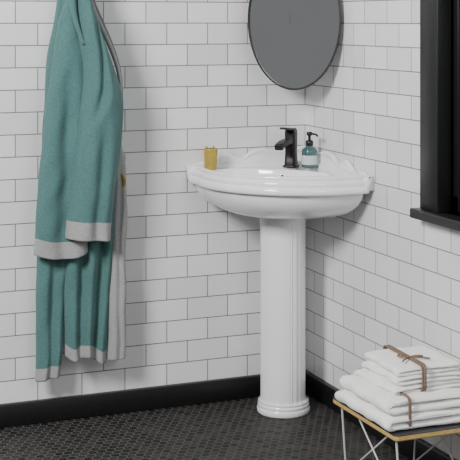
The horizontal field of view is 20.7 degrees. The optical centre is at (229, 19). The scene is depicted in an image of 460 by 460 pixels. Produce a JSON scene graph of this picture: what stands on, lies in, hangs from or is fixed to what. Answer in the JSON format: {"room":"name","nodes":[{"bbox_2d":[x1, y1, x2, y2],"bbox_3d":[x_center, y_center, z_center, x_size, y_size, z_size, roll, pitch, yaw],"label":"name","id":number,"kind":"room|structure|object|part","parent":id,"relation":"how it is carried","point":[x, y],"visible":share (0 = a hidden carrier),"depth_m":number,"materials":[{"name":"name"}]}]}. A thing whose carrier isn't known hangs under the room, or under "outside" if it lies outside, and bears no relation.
{"room":"bathroom","nodes":[
{"label":"bathroom","id":0,"kind":"room"},
{"bbox_2d":[0,0,304,404],"bbox_3d":[-1.358,0.045,4.141,3.700,2.700,0.100,0,0,-22],"label":"wall","id":1,"kind":"structure","parent":0,"point":[192,76],"depth_m":4.53,"materials":[{"name":"white tile"}]},
{"bbox_2d":[0,375,259,427],"bbox_3d":[-1.383,1.356,4.068,3.600,0.078,0.016,0,0,-22],"label":"baseboard","id":2,"kind":"structure","parent":1,"relation":"attached to","point":[160,397],"depth_m":4.47,"materials":[{"name":"black paint"}]},
{"bbox_2d":[186,145,305,178],"bbox_3d":[0.066,0.522,4.645,0.474,0.105,0.028,0,0,-22],"label":"backsplash","id":3,"kind":"structure","parent":1,"relation":"attached to","point":[262,153],"depth_m":4.65,"materials":[{"name":"white ceramic"}]},
{"bbox_2d":[0,393,409,459],"bbox_3d":[-0.309,1.420,1.545,3.700,0.050,5.700,0,0,-22],"label":"floor","id":4,"kind":"structure","parent":0,"point":[231,429],"depth_m":4.20,"materials":[{"name":"black tile"}]},
{"bbox_2d":[186,145,373,418],"bbox_3d":[0.161,0.932,4.403,0.483,0.925,0.547,0,0,-22],"label":"pedestal sink","id":5,"kind":"object","parent":4,"relation":"on","point":[256,183],"visible":0.95,"depth_m":4.42,"materials":[{"name":"white ceramic"}]},
{"bbox_2d":[203,142,217,169],"bbox_3d":[-0.070,0.488,4.521,0.052,0.098,0.052,0,0,-22],"label":"toothbrush cup","id":6,"kind":"object","parent":5,"relation":"on","point":[210,154],"visible":0.94,"depth_m":4.50,"materials":[{"name":"yellow ceramic"}]},
{"bbox_2d":[188,160,369,219],"bbox_3d":[0.160,0.609,4.402,0.481,0.172,0.545,0,0,-22],"label":"basin","id":7,"kind":"object","parent":5,"relation":"in","point":[262,189],"depth_m":4.26,"materials":[{"name":"white ceramic"}]},
{"bbox_2d":[274,127,298,167],"bbox_3d":[0.202,0.461,4.548,0.052,0.152,0.159,0,0,23],"label":"faucet","id":8,"kind":"object","parent":5,"relation":"on","point":[289,143],"visible":1,"depth_m":4.58,"materials":[{"name":"black metal"}]},
{"bbox_3d":[0.197,0.447,4.536,0.030,0.034,0.133,0,0,23],"label":"spout","id":9,"kind":"part","parent":8,"relation":"part of","materials":[{"name":"black metal"}]},
{"bbox_3d":[0.211,0.394,4.568,0.026,0.018,0.107,0,0,23],"label":"lever","id":10,"kind":"part","parent":8,"relation":"part of","materials":[{"name":"black metal"}]},
{"bbox_2d":[302,132,317,167],"bbox_3d":[0.288,0.470,4.565,0.057,0.129,0.068,0,0,-4],"label":"soap dispenser","id":11,"kind":"object","parent":5,"relation":"on","point":[309,153],"visible":1,"depth_m":4.55,"materials":[{"name":"glass"}]},
{"bbox_2d":[302,146,316,167],"bbox_3d":[0.288,0.492,4.570,0.056,0.084,0.056,0,0,-22],"label":"bottle","id":12,"kind":"object","parent":11,"relation":"attached to","point":[309,153],"depth_m":4.55,"materials":[{"name":"teal glass"}]},
{"bbox_2d":[333,397,459,459],"bbox_3d":[0.521,1.269,3.697,0.303,0.250,0.390,0,0,-22],"label":"side table","id":13,"kind":"object","parent":4,"relation":"on","point":[397,436],"visible":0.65,"depth_m":3.54,"materials":[{"name":"black wood"}]},
{"bbox_3d":[0.459,1.278,3.850,0.268,0.234,0.006,0,0,-22],"label":"leg","id":14,"kind":"part","parent":13,"relation":"part of","materials":[{"name":"white metal"}]},
{"bbox_3d":[0.583,1.278,3.544,0.268,0.234,0.006,0,0,-22],"label":"leg","id":15,"kind":"part","parent":13,"relation":"part of","materials":[{"name":"white metal"}]},
{"bbox_2d":[335,345,459,431],"bbox_3d":[0.508,1.058,3.686,0.307,0.174,0.332,0,0,-22],"label":"folded towels","id":16,"kind":"object","parent":13,"relation":"on","point":[395,389],"visible":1,"depth_m":3.59,"materials":[{"name":"white fabric"}]},
{"bbox_2d":[305,0,459,459],"bbox_3d":[1.397,0.045,2.180,0.140,2.700,5.600,0,0,-22],"label":"wall","id":17,"kind":"structure","parent":0,"point":[378,275],"depth_m":4.23,"materials":[{"name":"white tile"}]},
{"bbox_2d":[248,0,341,89],"bbox_3d":[0.223,-0.001,4.544,0.263,0.504,0.334,0,0,-22],"label":"oval mirror","id":18,"kind":"object","parent":17,"relation":"attached to","point":[294,43],"visible":1,"depth_m":4.51,"materials":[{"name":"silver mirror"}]},
{"bbox_2d":[302,145,373,190],"bbox_3d":[0.371,0.522,4.490,0.028,0.105,0.540,0,0,-22],"label":"backsplash","id":19,"kind":"structure","parent":17,"relation":"attached to","point":[326,157],"depth_m":4.44,"materials":[{"name":"white ceramic"}]},
{"bbox_2d":[306,371,454,459],"bbox_3d":[1.328,1.356,2.143,0.016,0.078,5.584,0,0,-22],"label":"baseboard","id":20,"kind":"structure","parent":17,"relation":"attached to","point":[316,388],"depth_m":4.25,"materials":[{"name":"black paint"}]},
{"bbox_2d":[410,207,459,231],"bbox_3d":[0.862,0.600,3.404,0.175,0.030,1.190,0,0,-22],"label":"sill","id":21,"kind":"structure","parent":17,"relation":"attached to","point":[447,220],"depth_m":3.78,"materials":[{"name":"black paint"}]},
{"bbox_2d":[420,0,450,212],"bbox_3d":[0.632,-0.085,3.874,0.050,1.340,0.105,0,0,-22],"label":"window frame","id":22,"kind":"structure","parent":17,"relation":"attached to","point":[435,15],"depth_m":3.83,"materials":[{"name":"black paint"}]},
{"bbox_2d":[451,0,459,212],"bbox_3d":[0.882,-0.085,3.415,0.050,1.340,1.075,0,0,-22],"label":"window","id":23,"kind":"structure","parent":17,"relation":"in","point":[455,4],"depth_m":3.83,"materials":[{"name":"black paint"}]},
{"bbox_3d":[0.882,0.560,3.415,0.050,0.050,1.075,0,0,-22],"label":"sash bottom","id":24,"kind":"part","parent":23,"relation":"part of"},
{"bbox_3d":[-0.544,-0.206,4.374,0.044,0.044,0.075,0,0,-22],"label":"wall hook","id":25,"kind":"object","parent":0,"visible":0},
{"bbox_2d":[33,0,127,381],"bbox_3d":[-0.504,0.514,4.287,0.327,1.436,0.162,0,0,-12],"label":"bathrobe","id":26,"kind":"object","parent":25,"relation":"hanging from","point":[82,213],"visible":1,"depth_m":4.26,"materials":[{"name":"teal fabric"}]}
]}

